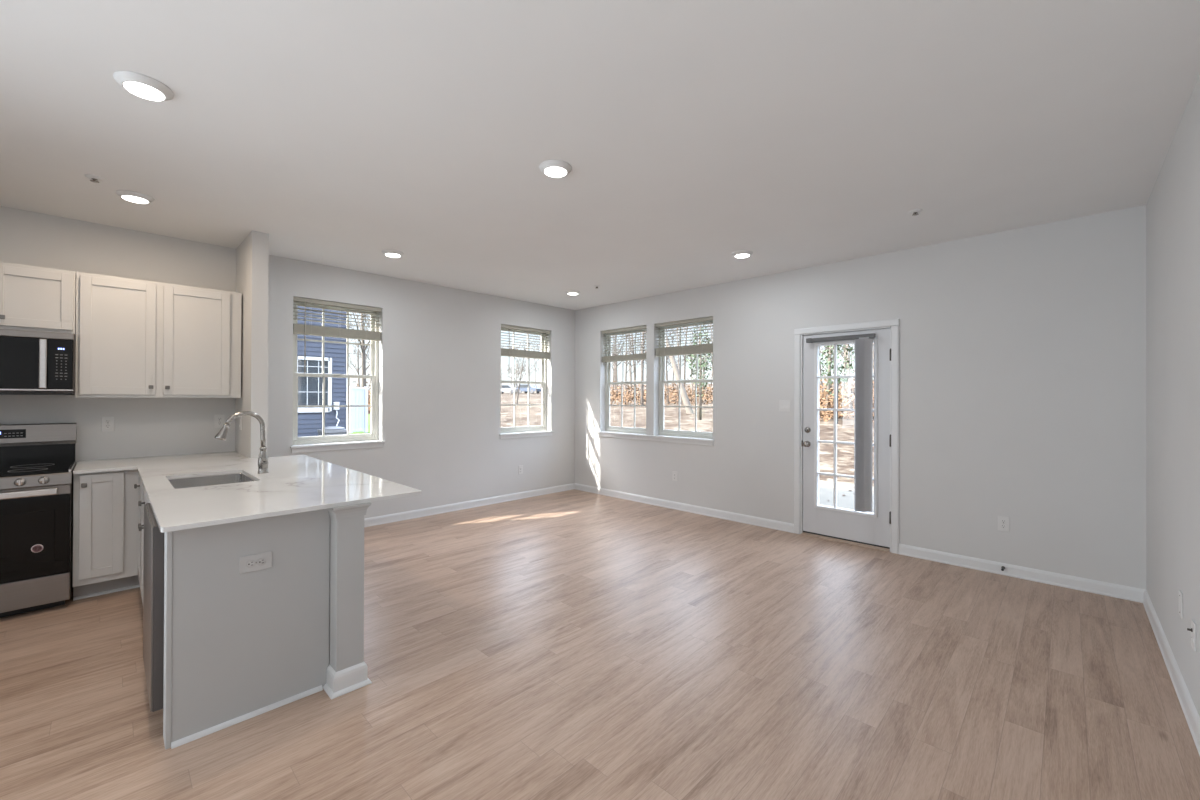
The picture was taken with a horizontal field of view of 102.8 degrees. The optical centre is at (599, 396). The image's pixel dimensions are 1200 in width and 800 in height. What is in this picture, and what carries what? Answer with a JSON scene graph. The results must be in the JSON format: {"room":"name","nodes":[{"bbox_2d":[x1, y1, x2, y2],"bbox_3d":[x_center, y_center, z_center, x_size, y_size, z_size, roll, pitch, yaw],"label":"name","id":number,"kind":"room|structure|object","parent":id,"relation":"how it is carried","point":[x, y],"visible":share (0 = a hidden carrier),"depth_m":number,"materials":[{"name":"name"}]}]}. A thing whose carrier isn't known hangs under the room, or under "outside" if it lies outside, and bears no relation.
{"room":"open-plan living kitchen","nodes":[
{"label":"open-plan living kitchen","id":0,"kind":"room"},
{"bbox_2d":[239,551,271,573],"bbox_3d":[-1.509,0.730,2.101,0.010,0.074,0.118,0,0,44],"label":"electrical outlet","id":1,"kind":"object","parent":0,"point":[255,562],"visible":1,"depth_m":2.10,"materials":[{"name":"white plastic"}]},
{"bbox_2d":[246,560,254,567],"bbox_3d":[-1.521,0.730,2.085,0.003,0.033,0.033,0,0,44],"label":"receptacle","id":2,"kind":"object","parent":1,"relation":"attached to","point":[249,563],"depth_m":2.08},
{"bbox_2d":[257,558,265,564],"bbox_3d":[-1.494,0.730,2.113,0.003,0.033,0.033,0,0,44],"label":"receptacle","id":3,"kind":"object","parent":1,"relation":"attached to","point":[260,561],"depth_m":2.11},
{"bbox_2d":[235,230,329,663],"bbox_3d":[-2.263,0.030,3.377,2.850,2.740,0.148,0,0,44],"label":"wall","id":4,"kind":"structure","parent":0,"point":[252,255],"depth_m":3.92,"materials":[{"name":"paint"}]},
{"bbox_2d":[239,416,241,429],"bbox_3d":[-3.121,0.233,4.151,0.072,0.118,0.012,0,0,44],"label":"light switch","id":5,"kind":"object","parent":4,"relation":"attached to","point":[240,417],"visible":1,"depth_m":4.13,"materials":[{"name":"white plastic"}]},
{"bbox_2d":[0,206,574,517],"bbox_3d":[-3.523,0.029,4.255,0.180,2.740,8.800,0,0,44],"label":"wall","id":6,"kind":"structure","parent":0,"point":[439,379],"depth_m":5.30,"materials":[{"name":"paint"}]},
{"bbox_2d":[0,262,75,334],"bbox_3d":[-4.108,-0.666,3.241,0.396,0.448,0.760,0,0,44],"label":"upper cabinet","id":7,"kind":"object","parent":6,"relation":"attached to","point":[32,298],"visible":0.93,"depth_m":3.27,"materials":[{"name":"white wood"}]},
{"bbox_2d":[0,329,75,394],"bbox_3d":[-4.079,-0.225,3.212,0.476,0.430,0.757,0,0,44],"label":"microwave","id":8,"kind":"object","parent":7,"relation":"attached to","point":[31,362],"visible":0.97,"depth_m":3.21,"materials":[{"name":"silver metal"}]},
{"bbox_2d":[101,416,113,431],"bbox_3d":[-3.869,0.218,3.764,0.010,0.118,0.072,0,0,44],"label":"electrical outlet","id":9,"kind":"object","parent":6,"relation":"attached to","point":[107,422],"visible":1,"depth_m":3.76,"materials":[{"name":"white plastic"}]},
{"bbox_2d":[75,272,241,397],"bbox_3d":[-3.508,-0.437,3.856,0.396,0.898,0.955,0,0,44],"label":"upper cabinet","id":10,"kind":"object","parent":6,"relation":"attached to","point":[135,338],"visible":1,"depth_m":3.71,"materials":[{"name":"white wood"}]},
{"bbox_2d":[214,414,224,427],"bbox_3d":[-3.386,0.221,4.259,0.010,0.118,0.072,0,0,44],"label":"electrical outlet","id":11,"kind":"object","parent":6,"relation":"attached to","point":[219,419],"visible":0.94,"depth_m":4.26,"materials":[{"name":"white plastic"}]},
{"bbox_2d":[293,301,378,444],"bbox_3d":[-2.793,-0.243,5.067,0.074,1.465,0.851,0,0,44],"label":"window","id":12,"kind":"structure","parent":6,"relation":"in","point":[374,345],"depth_m":5.10,"materials":[{"name":"plastic"}]},
{"bbox_2d":[293,297,380,372],"bbox_3d":[-2.723,-0.602,5.001,0.065,0.743,0.839,0,0,44],"label":"window blind","id":13,"kind":"object","parent":12,"relation":"attached to","point":[303,329],"visible":0.9,"depth_m":4.95,"materials":[{"name":"plastic"}]},
{"bbox_2d":[290,440,384,452],"bbox_3d":[-2.726,0.522,4.996,0.136,0.070,0.895,0,0,44],"label":"trim","id":14,"kind":"structure","parent":6,"relation":"attached to","point":[302,448],"depth_m":4.93,"materials":[{"name":"white paint"}]},
{"bbox_2d":[364,483,574,526],"bbox_3d":[-1.806,1.365,5.871,0.019,0.092,4.074,0,0,44],"label":"baseboard","id":15,"kind":"structure","parent":6,"relation":"attached to","point":[378,520],"depth_m":5.94,"materials":[{"name":"white paint"}]},
{"bbox_2d":[518,465,522,473],"bbox_3d":[-1.094,1.016,6.607,0.010,0.118,0.072,0,0,44],"label":"electrical outlet","id":16,"kind":"object","parent":6,"relation":"attached to","point":[520,468],"visible":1,"depth_m":6.60,"materials":[{"name":"white plastic"}]},
{"bbox_2d":[501,328,546,432],"bbox_3d":[-1.114,-0.228,6.787,0.074,1.470,0.874,0,0,44],"label":"window","id":17,"kind":"structure","parent":6,"relation":"in","point":[543,382],"depth_m":6.91,"materials":[{"name":"plastic"}]},
{"bbox_2d":[501,324,549,358],"bbox_3d":[-1.044,-0.627,6.721,0.065,0.668,0.862,0,0,44],"label":"window blind","id":18,"kind":"object","parent":17,"relation":"attached to","point":[504,352],"visible":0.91,"depth_m":6.70,"materials":[{"name":"plastic"}]},
{"bbox_2d":[499,431,552,438],"bbox_3d":[-1.047,0.540,6.716,0.136,0.070,0.918,0,0,44],"label":"trim","id":19,"kind":"structure","parent":6,"relation":"attached to","point":[531,433],"depth_m":6.65,"materials":[{"name":"white paint"}]},
{"bbox_2d":[0,0,1199,309],"bbox_3d":[-1.381,-1.441,2.174,6.152,0.200,9.160,0,0,44],"label":"ceiling","id":20,"kind":"structure","parent":0,"point":[692,134],"depth_m":2.36,"materials":[{"name":"paint"}]},
{"bbox_2d":[85,174,104,182],"bbox_3d":[-3.106,-1.331,2.942,0.086,0.027,0.086,0,0,44],"label":"sprinkler","id":21,"kind":"object","parent":20,"relation":"attached to","point":[94,178],"visible":1,"depth_m":2.93,"materials":[{"name":"silver metal"}]},
{"bbox_2d":[115,190,154,203],"bbox_3d":[-3.116,-1.330,3.211,0.190,0.028,0.190,0,0,44],"label":"recessed light","id":22,"kind":"object","parent":20,"relation":"in","point":[132,196],"visible":1,"depth_m":3.18,"materials":[{"name":"white"}]},
{"bbox_2d":[113,71,173,101],"bbox_3d":[-1.971,-1.330,2.072,0.190,0.028,0.190,0,0,44],"label":"recessed light","id":23,"kind":"object","parent":20,"relation":"in","point":[140,85],"visible":1,"depth_m":2.04,"materials":[{"name":"white"}]},
{"bbox_2d":[382,250,403,257],"bbox_3d":[-1.925,-1.321,4.452,0.190,0.028,0.190,0,0,44],"label":"recessed light","id":24,"kind":"object","parent":20,"relation":"in","point":[390,253],"visible":1,"depth_m":4.41,"materials":[{"name":"white"}]},
{"bbox_2d":[539,160,571,177],"bbox_3d":[-0.260,-1.321,2.798,0.190,0.028,0.190,0,0,44],"label":"recessed light","id":25,"kind":"object","parent":20,"relation":"in","point":[551,168],"visible":1,"depth_m":2.76,"materials":[{"name":"white"}]},
{"bbox_2d":[566,290,579,294],"bbox_3d":[-0.343,-1.309,6.073,0.190,0.028,0.190,0,0,44],"label":"recessed light","id":26,"kind":"object","parent":20,"relation":"in","point":[570,292],"visible":1,"depth_m":6.02,"materials":[{"name":"white"}]},
{"bbox_2d":[732,250,752,257],"bbox_3d":[1.317,-1.309,4.431,0.190,0.028,0.190,0,0,44],"label":"recessed light","id":27,"kind":"object","parent":20,"relation":"in","point":[742,253],"visible":1,"depth_m":4.38,"materials":[{"name":"white"}]},
{"bbox_2d":[908,209,921,215],"bbox_3d":[2.256,-1.310,3.424,0.086,0.027,0.086,0,0,44],"label":"sprinkler","id":28,"kind":"object","parent":20,"relation":"attached to","point":[914,212],"visible":1,"depth_m":3.41,"materials":[{"name":"silver metal"}]},
{"bbox_2d":[0,489,1199,799],"bbox_3d":[-1.391,1.459,2.164,6.152,0.120,9.160,0,0,44],"label":"floor","id":29,"kind":"structure","parent":0,"point":[574,644],"depth_m":2.31,"materials":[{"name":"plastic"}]},
{"bbox_2d":[0,423,76,617],"bbox_3d":[-3.973,0.796,3.101,0.743,1.194,0.758,0,0,44],"label":"range","id":30,"kind":"object","parent":29,"relation":"on","point":[38,461],"visible":1,"depth_m":3.08,"materials":[{"name":"black metal"}]},
{"bbox_2d":[32,545,41,551],"bbox_3d":[-3.585,0.970,3.050,0.001,0.042,0.042,0,0,44],"label":"print","id":31,"kind":"object","parent":30,"relation":"attached to","point":[35,548],"depth_m":3.05},
{"bbox_2d":[0,461,75,476],"bbox_3d":[-3.971,0.493,3.101,0.600,0.024,0.758,0,0,44],"label":"cooktop","id":32,"kind":"object","parent":30,"relation":"in","point":[11,468],"depth_m":3.21,"materials":[{"name":"black glass"}]},
{"bbox_2d":[73,469,139,600],"bbox_3d":[-3.596,0.956,3.551,0.695,0.879,0.400,0,0,44],"label":"base cabinet","id":33,"kind":"object","parent":29,"relation":"on","point":[105,504],"visible":0.9,"depth_m":3.31,"materials":[{"name":"white wood"}]},
{"bbox_2d":[73,451,421,532],"bbox_3d":[-2.462,0.508,3.096,2.954,0.020,1.328,0,0,44],"label":"countertop","id":34,"kind":"structure","parent":33,"relation":"on","point":[296,483],"depth_m":2.61,"materials":[{"name":"stone"}]},
{"bbox_2d":[168,473,255,488],"bbox_3d":[-2.359,0.615,2.912,0.662,0.194,0.438,0,0,44],"label":"sink","id":35,"kind":"object","parent":34,"relation":"in","point":[207,480],"visible":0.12,"depth_m":3.13,"materials":[{"name":"silver metal"}]},
{"bbox_2d":[214,411,268,473],"bbox_3d":[-2.260,0.296,3.030,0.088,0.404,0.280,0,0,44],"label":"kitchen faucet","id":36,"kind":"object","parent":34,"relation":"on","point":[263,462],"visible":1,"depth_m":3.09,"materials":[{"name":"silver metal"}]},
{"bbox_2d":[134,473,141,590],"bbox_3d":[-2.893,0.958,3.431,0.568,0.879,0.644,0,0,44],"label":"base cabinet","id":37,"kind":"object","parent":29,"relation":"on","point":[139,485],"visible":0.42,"depth_m":3.29,"materials":[{"name":"grey wood"}]},
{"bbox_2d":[138,484,149,602],"bbox_3d":[-2.366,0.958,2.917,0.900,0.879,0.644,0,0,44],"label":"base cabinet","id":38,"kind":"object","parent":29,"relation":"on","point":[144,499],"visible":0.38,"depth_m":2.96,"materials":[{"name":"grey wood"}]},
{"bbox_2d":[143,503,164,711],"bbox_3d":[-1.820,0.964,2.384,0.607,0.868,0.635,0,0,44],"label":"dishwasher","id":39,"kind":"object","parent":29,"relation":"on","point":[153,593],"visible":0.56,"depth_m":1.97,"materials":[{"name":"silver metal"}]},
{"bbox_2d":[163,509,329,749],"bbox_3d":[-1.545,0.959,2.136,0.121,0.879,0.588,0,0,44],"label":"peninsula end panel","id":40,"kind":"object","parent":29,"relation":"on","point":[238,648],"visible":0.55,"depth_m":2.07,"materials":[{"name":"paint"}]},
{"bbox_2d":[323,502,371,699],"bbox_3d":[-1.219,0.960,2.317,0.124,0.879,0.180,0,0,44],"label":"support post","id":41,"kind":"object","parent":29,"relation":"on","point":[346,672],"visible":0.84,"depth_m":2.29,"materials":[{"name":"paint"}]},
{"bbox_2d":[575,205,1145,588],"bbox_3d":[1.750,0.052,5.382,6.152,2.740,0.180,0,0,44],"label":"wall","id":42,"kind":"structure","parent":0,"point":[1022,351],"depth_m":3.99,"materials":[{"name":"paint"}]},
{"bbox_2d":[605,329,645,433],"bbox_3d":[0.405,-0.216,6.760,0.854,1.467,0.074,0,0,44],"label":"window","id":43,"kind":"structure","parent":42,"relation":"in","point":[608,365],"depth_m":6.88,"materials":[{"name":"plastic"}]},
{"bbox_2d":[602,325,645,361],"bbox_3d":[0.339,-0.699,6.694,0.842,0.498,0.065,0,0,44],"label":"window blind","id":44,"kind":"object","parent":43,"relation":"attached to","point":[642,356],"visible":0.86,"depth_m":6.67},
{"bbox_2d":[598,431,713,445],"bbox_3d":[0.694,0.550,6.337,1.905,0.070,0.136,0,0,44],"label":"trim","id":45,"kind":"structure","parent":42,"relation":"attached to","point":[676,439],"depth_m":6.19,"materials":[{"name":"white paint"}]},
{"bbox_2d":[672,471,676,480],"bbox_3d":[0.942,1.008,6.031,0.072,0.118,0.010,0,0,44],"label":"electrical outlet","id":46,"kind":"object","parent":42,"relation":"attached to","point":[674,474],"visible":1,"depth_m":6.03,"materials":[{"name":"white plastic"}]},
{"bbox_2d":[574,483,793,532],"bbox_3d":[0.810,1.375,6.151,3.371,0.092,0.019,0,0,44],"label":"baseboard","id":47,"kind":"structure","parent":42,"relation":"attached to","point":[757,521],"depth_m":5.81,"materials":[{"name":"white paint"}]},
{"bbox_2d":[659,321,712,438],"bbox_3d":[1.115,-0.216,6.066,0.881,1.467,0.074,0,0,44],"label":"window","id":48,"kind":"structure","parent":42,"relation":"in","point":[662,431],"depth_m":6.16,"materials":[{"name":"plastic"}]},
{"bbox_2d":[655,317,712,380],"bbox_3d":[1.050,-0.574,5.999,0.869,0.748,0.065,0,0,44],"label":"window blind","id":49,"kind":"object","parent":48,"relation":"attached to","point":[704,348],"visible":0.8,"depth_m":5.98,"materials":[{"name":"plastic"}]},
{"bbox_2d":[779,400,789,411],"bbox_3d":[1.950,0.103,5.053,0.118,0.118,0.012,0,0,44],"label":"light switch","id":50,"kind":"object","parent":42,"relation":"attached to","point":[784,405],"visible":1,"depth_m":5.05,"materials":[{"name":"white plastic"}]},
{"bbox_2d":[806,333,875,511],"bbox_3d":[2.310,0.246,4.636,0.620,1.661,0.088,0,0,44],"label":"vertical blind","id":51,"kind":"object","parent":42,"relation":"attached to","point":[863,344],"visible":1,"depth_m":4.45,"materials":[{"name":"plastic"}]},
{"bbox_2d":[794,319,898,553],"bbox_3d":[2.418,0.362,4.709,0.943,2.120,0.266,0,0,44],"label":"door","id":52,"kind":"structure","parent":42,"relation":"in","point":[878,530],"depth_m":4.64,"materials":[{"name":"white paint"}]},
{"bbox_2d":[814,338,877,517],"bbox_3d":[2.396,0.295,4.674,0.573,1.672,0.069,0,0,44],"label":"grille","id":53,"kind":"object","parent":52,"relation":"attached to","point":[821,508],"depth_m":4.72,"materials":[{"name":"white paint"}]},
{"bbox_2d":[998,516,1008,531],"bbox_3d":[3.214,1.016,3.814,0.072,0.118,0.010,0,0,44],"label":"electrical outlet","id":54,"kind":"object","parent":42,"relation":"attached to","point":[1003,522],"visible":1,"depth_m":3.81,"materials":[{"name":"white plastic"}]},
{"bbox_2d":[899,544,1145,602],"bbox_3d":[3.221,1.375,3.798,1.475,0.092,0.019,0,0,44],"label":"baseboard","id":55,"kind":"structure","parent":42,"relation":"attached to","point":[1052,578],"depth_m":3.69,"materials":[{"name":"white paint"}]},
{"bbox_2d":[1146,73,1199,716],"bbox_3d":[0.751,0.029,0.083,0.180,2.740,8.800,0,0,44],"label":"wall","id":56,"kind":"structure","parent":0,"point":[1173,204],"depth_m":2.38,"materials":[{"name":"paint"}]},
{"bbox_2d":[1143,590,1199,755],"bbox_3d":[0.675,1.353,0.148,0.019,0.092,8.800,0,0,44],"label":"baseboard","id":57,"kind":"structure","parent":56,"relation":"attached to","point":[1190,712],"depth_m":2.33,"materials":[{"name":"white paint"}]},
{"bbox_2d":[1179,590,1182,618],"bbox_3d":[2.762,0.989,2.278,0.008,0.118,0.072,0,0,44],"label":"wall plate","id":58,"kind":"object","parent":56,"relation":"attached to","point":[1180,592],"visible":1,"depth_m":2.26,"materials":[{"name":"white plastic"}]},
{"bbox_2d":[1187,619,1195,651],"bbox_3d":[2.534,1.022,2.053,0.020,0.118,0.072,0,0,44],"label":"wall plate","id":59,"kind":"object","parent":56,"relation":"attached to","point":[1193,625],"visible":1,"depth_m":2.03,"materials":[{"name":"white plastic"}]},
{"label":"outside","id":60,"kind":"structure","parent":0,"visible":0},
{"bbox_2d":[349,383,873,486],"bbox_3d":[7.338,-2.135,71.087,222.000,7.979,222.000,0,0,44],"label":"ground","id":61,"kind":"structure","parent":60,"point":[845,428],"depth_m":23.80,"materials":[{"name":"brown soil"}]},
{"bbox_2d":[297,306,346,436],"bbox_3d":[-13.377,-2.864,10.494,7.700,9.100,12.935,0,0,44],"label":"neighbor house","id":62,"kind":"structure","parent":61,"relation":"on","point":[310,389],"depth_m":11.99,"materials":[{"name":"blue"}]},
{"bbox_2d":[333,402,339,425],"bbox_3d":[-6.618,0.520,12.054,0.136,0.747,0.501,0,0,-34],"label":"electrical disconnect","id":63,"kind":"object","parent":62,"relation":"attached to","point":[334,403],"visible":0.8,"depth_m":12.18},
{"bbox_2d":[317,426,346,435],"bbox_3d":[-6.466,1.158,11.605,0.720,0.855,0.720,0,0,44],"label":"air conditioner","id":64,"kind":"object","parent":61,"relation":"on","point":[331,430],"visible":0.25,"depth_m":11.43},
{"bbox_2d":[349,387,367,432],"bbox_3d":[-10.188,0.669,20.203,0.120,2.130,0.720,0,0,44],"label":"privacy fence","id":65,"kind":"object","parent":61,"relation":"on","point":[358,416],"visible":0.81,"depth_m":20.18,"materials":[{"name":"white plastic"}]},
{"bbox_2d":[349,312,369,387],"bbox_3d":[-11.520,-3.210,24.579,3.799,10.052,4.777,0,0,-23],"label":"bare tree","id":66,"kind":"object","parent":61,"relation":"on","point":[363,347],"visible":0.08,"depth_m":24.20,"materials":[{"name":"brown plant"}]},
{"bbox_2d":[349,313,369,387],"bbox_3d":[-25.686,-4.364,50.368,6.172,11.092,4.034,0,0,45],"label":"bare tree","id":67,"kind":"object","parent":61,"relation":"on","point":[357,368],"visible":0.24,"depth_m":50.10,"materials":[{"name":"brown plant"}]},
{"bbox_2d":[349,313,369,361],"bbox_3d":[-24.529,-7.665,47.848,6.773,17.791,8.239,0,0,-5],"label":"bare tree","id":68,"kind":"object","parent":61,"relation":"on","point":[360,313],"visible":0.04,"depth_m":47.81,"materials":[{"name":"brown plant"}]},
{"bbox_2d":[350,314,369,361],"bbox_3d":[-19.439,-4.210,42.354,4.034,11.092,6.172,0,0,39],"label":"bare tree","id":69,"kind":"object","parent":61,"relation":"on","point":[366,314],"visible":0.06,"depth_m":41.22,"materials":[{"name":"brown plant"}]},
{"bbox_2d":[351,342,369,363],"bbox_3d":[-19.830,-4.207,43.485,6.172,11.092,4.034,0,0,-21],"label":"bare tree","id":70,"kind":"object","parent":61,"relation":"on","point":[355,342],"visible":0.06,"depth_m":43.19,"materials":[{"name":"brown plant"}]},
{"bbox_2d":[502,385,517,393],"bbox_3d":[-16.753,-1.256,86.383,4.450,1.595,1.730,0,0,16],"label":"parked car","id":71,"kind":"object","parent":61,"relation":"on","point":[505,388],"visible":0.43,"depth_m":85.47,"materials":[{"name":"white paint"}]},
{"bbox_2d":[506,339,521,395],"bbox_3d":[-13.251,-4.315,73.353,3.325,9.100,2.972,0,0,-32],"label":"bare tree","id":72,"kind":"object","parent":61,"relation":"on","point":[510,339],"visible":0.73,"depth_m":72.95,"materials":[{"name":"brown plant"}]},
{"bbox_2d":[507,343,531,403],"bbox_3d":[-6.825,-1.905,43.223,2.637,6.123,2.653,0,0,18],"label":"bare tree","id":73,"kind":"object","parent":61,"relation":"on","point":[522,369],"visible":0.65,"depth_m":43.30,"materials":[{"name":"brown plant"}]},
{"bbox_2d":[516,359,531,394],"bbox_3d":[-12.989,-4.461,77.167,3.325,9.100,2.972,0,0,25],"label":"bare tree","id":74,"kind":"object","parent":61,"relation":"on","point":[517,359],"visible":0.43,"depth_m":77.11,"materials":[{"name":"brown plant"}]},
{"bbox_2d":[517,334,539,380],"bbox_3d":[-13.761,-7.696,93.487,7.526,14.482,3.824,0,0,3],"label":"bare tree","id":75,"kind":"object","parent":61,"relation":"on","point":[531,334],"visible":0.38,"depth_m":93.77,"materials":[{"name":"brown plant"}]},
{"bbox_2d":[517,384,541,392],"bbox_3d":[-12.591,-1.303,85.061,4.450,1.595,1.730,0,0,33],"label":"parked car","id":76,"kind":"object","parent":61,"relation":"on","point":[523,387],"visible":0.84,"depth_m":84.50,"materials":[{"name":"blue paint"}]},
{"bbox_2d":[528,336,540,393],"bbox_3d":[-10.709,-5.541,81.356,3.460,10.930,3.814,0,0,-1],"label":"bare tree","id":77,"kind":"object","parent":61,"relation":"on","point":[538,336],"visible":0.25,"depth_m":81.16,"materials":[{"name":"brown plant"}]},
{"bbox_2d":[357,367,873,421],"bbox_3d":[-4.092,-0.780,39.639,40.694,4.368,40.132,0,0,-4],"label":"undergrowth","id":78,"kind":"object","parent":61,"relation":"on","point":[614,396],"visible":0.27,"depth_m":39.77,"materials":[{"name":"plant"}]},
{"bbox_2d":[612,335,621,393],"bbox_3d":[1.502,-6.846,60.874,3.824,14.482,7.526,0,0,2],"label":"bare tree","id":79,"kind":"object","parent":61,"relation":"on","point":[616,335],"visible":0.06,"depth_m":60.82,"materials":[{"name":"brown plant"}]},
{"bbox_2d":[612,334,634,389],"bbox_3d":[2.072,-6.812,59.964,3.824,14.482,7.526,0,0,-33],"label":"bare tree","id":80,"kind":"object","parent":61,"relation":"on","point":[625,334],"visible":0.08,"depth_m":59.67,"materials":[{"name":"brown plant"}]},
{"bbox_2d":[612,335,639,399],"bbox_3d":[1.975,-6.569,52.364,3.824,14.482,7.526,0,0,-37],"label":"bare tree","id":81,"kind":"object","parent":61,"relation":"on","point":[615,335],"visible":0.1,"depth_m":52.10,"materials":[{"name":"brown plant"}]},
{"bbox_2d":[612,334,645,402],"bbox_3d":[2.764,-4.590,43.890,4.034,11.092,6.172,0,0,-37],"label":"bare tree","id":82,"kind":"object","parent":61,"relation":"on","point":[626,371],"visible":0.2,"depth_m":44.03,"materials":[{"name":"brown plant"}]},
{"bbox_2d":[612,337,645,400],"bbox_3d":[3.559,-4.764,49.111,6.172,11.092,4.034,0,0,3],"label":"bare tree","id":83,"kind":"object","parent":61,"relation":"on","point":[631,372],"visible":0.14,"depth_m":48.93,"materials":[{"name":"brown plant"}]},
{"bbox_2d":[621,334,638,377],"bbox_3d":[4.183,-5.205,64.468,3.814,10.930,3.460,0,0,-5],"label":"bare tree","id":84,"kind":"object","parent":61,"relation":"on","point":[627,334],"visible":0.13,"depth_m":64.66,"materials":[{"name":"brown plant"}]},
{"bbox_2d":[629,333,645,400],"bbox_3d":[3.846,-6.475,49.440,3.824,14.482,7.526,0,0,18],"label":"bare tree","id":85,"kind":"object","parent":61,"relation":"on","point":[632,333],"visible":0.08,"depth_m":49.35,"materials":[{"name":"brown plant"}]},
{"bbox_2d":[638,330,677,403],"bbox_3d":[5.911,-4.576,43.073,4.034,11.092,6.172,0,0,17],"label":"bare tree","id":86,"kind":"object","parent":61,"relation":"on","point":[667,358],"visible":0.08,"depth_m":42.58,"materials":[{"name":"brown plant"}]},
{"bbox_2d":[640,328,693,404],"bbox_3d":[4.928,-7.812,40.908,6.773,17.791,8.239,0,0,-31],"label":"bare tree","id":87,"kind":"object","parent":61,"relation":"on","point":[642,351],"visible":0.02,"depth_m":40.61,"materials":[{"name":"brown plant"}]},
{"bbox_2d":[645,329,693,413],"bbox_3d":[2.975,-5.363,30.141,5.217,13.590,5.821,0,0,44],"label":"bare tree","id":88,"kind":"object","parent":61,"relation":"on","point":[684,396],"visible":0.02,"depth_m":29.55,"materials":[{"name":"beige plant"}]},
{"bbox_2d":[665,328,685,393],"bbox_3d":[8.089,-5.078,56.403,6.172,11.092,4.034,0,0,4],"label":"bare tree","id":89,"kind":"object","parent":61,"relation":"on","point":[679,328],"visible":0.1,"depth_m":56.30,"materials":[{"name":"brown plant"}]},
{"bbox_2d":[667,328,692,395],"bbox_3d":[8.599,-5.066,54.978,6.172,11.092,4.034,0,0,3],"label":"bare tree","id":90,"kind":"object","parent":61,"relation":"on","point":[673,328],"visible":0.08,"depth_m":55.00,"materials":[{"name":"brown plant"}]},
{"bbox_2d":[676,327,693,403],"bbox_3d":[6.983,-4.476,40.542,3.814,10.930,3.460,0,0,-42],"label":"bare tree","id":91,"kind":"object","parent":61,"relation":"on","point":[683,327],"visible":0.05,"depth_m":40.60,"materials":[{"name":"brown plant"}]},
{"bbox_2d":[667,325,705,385],"bbox_3d":[11.744,-8.644,60.490,6.773,17.791,8.239,0,0,27],"label":"bare tree","id":92,"kind":"object","parent":61,"relation":"on","point":[704,325],"visible":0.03,"depth_m":61.37,"materials":[{"name":"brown plant"}]},
{"bbox_2d":[676,325,712,386],"bbox_3d":[11.410,-6.888,57.242,7.526,14.482,3.824,0,0,-38],"label":"bare tree","id":93,"kind":"object","parent":61,"relation":"on","point":[698,325],"visible":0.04,"depth_m":56.81,"materials":[{"name":"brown plant"}]},
{"bbox_2d":[682,326,710,393],"bbox_3d":[9.618,-3.858,47.936,2.972,9.100,3.325,0,0,-22],"label":"bare tree","id":94,"kind":"object","parent":61,"relation":"on","point":[691,326],"visible":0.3,"depth_m":48.06,"materials":[{"name":"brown plant"}]},
{"bbox_2d":[686,325,712,419],"bbox_3d":[5.104,-1.354,24.449,1.496,5.717,1.574,0,0,44],"label":"evergreen tree","id":95,"kind":"object","parent":61,"relation":"on","point":[700,364],"visible":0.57,"depth_m":24.41,"materials":[{"name":"green plant"}]},
{"bbox_2d":[695,324,712,373],"bbox_3d":[12.427,-4.986,51.677,6.172,11.092,4.034,0,0,-24],"label":"bare tree","id":96,"kind":"object","parent":61,"relation":"on","point":[710,324],"visible":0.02,"depth_m":51.36,"materials":[{"name":"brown plant"}]},
{"bbox_2d":[699,325,712,386],"bbox_3d":[12.686,-4.111,54.789,2.972,9.100,3.325,0,0,27],"label":"bare tree","id":97,"kind":"object","parent":61,"relation":"on","point":[708,325],"visible":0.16,"depth_m":54.50,"materials":[{"name":"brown plant"}]},
{"bbox_2d":[819,346,842,405],"bbox_3d":[14.500,-3.468,31.027,2.972,9.100,3.325,0,0,33],"label":"bare tree","id":98,"kind":"object","parent":61,"relation":"on","point":[819,346],"visible":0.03,"depth_m":31.44,"materials":[{"name":"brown plant"}]},
{"bbox_2d":[819,347,842,405],"bbox_3d":[14.257,-4.347,29.149,6.172,11.092,4.034,0,0,-1],"label":"bare tree","id":99,"kind":"object","parent":61,"relation":"on","point":[825,347],"visible":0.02,"depth_m":28.96,"materials":[{"name":"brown plant"}]},
{"bbox_2d":[826,345,838,405],"bbox_3d":[12.838,-4.271,26.258,4.034,11.092,6.172,0,0,18],"label":"bare tree","id":100,"kind":"object","parent":61,"relation":"on","point":[830,355],"visible":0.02,"depth_m":26.59,"materials":[{"name":"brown plant"}]},
{"bbox_2d":[819,344,854,423],"bbox_3d":[10.166,-1.168,20.641,1.765,5.286,1.725,0,0,44],"label":"evergreen tree","id":101,"kind":"object","parent":61,"relation":"on","point":[838,348],"visible":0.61,"depth_m":20.57,"materials":[{"name":"green plant"}]},
{"bbox_2d":[819,344,854,418],"bbox_3d":[11.491,-3.151,22.925,3.325,9.100,2.972,0,0,16],"label":"bare tree","id":102,"kind":"object","parent":61,"relation":"on","point":[848,353],"visible":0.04,"depth_m":22.91,"materials":[{"name":"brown plant"}]},
{"bbox_2d":[831,344,848,413],"bbox_3d":[13.660,-4.270,26.525,6.172,11.092,4.034,0,0,-35],"label":"bare tree","id":103,"kind":"object","parent":61,"relation":"on","point":[844,344],"visible":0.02,"depth_m":26.07,"materials":[{"name":"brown plant"}]},
{"bbox_2d":[839,344,846,417],"bbox_3d":[11.746,-4.074,23.522,3.814,10.930,3.460,0,0,-40],"label":"bare tree","id":104,"kind":"object","parent":61,"relation":"on","point":[845,355],"visible":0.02,"depth_m":23.38,"materials":[{"name":"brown plant"}]},
{"bbox_2d":[819,480,873,511],"bbox_3d":[3.701,1.583,6.373,5.600,0.100,3.960,0,0,44],"label":"patio slab","id":105,"kind":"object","parent":61,"relation":"on","point":[846,501],"depth_m":7.48,"materials":[{"name":"concrete"}]},
{"bbox_2d":[829,344,873,377],"bbox_3d":[13.145,-3.197,23.497,3.325,9.100,2.972,0,0,4],"label":"bare tree","id":106,"kind":"object","parent":61,"relation":"on","point":[854,344],"visible":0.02,"depth_m":23.70,"materials":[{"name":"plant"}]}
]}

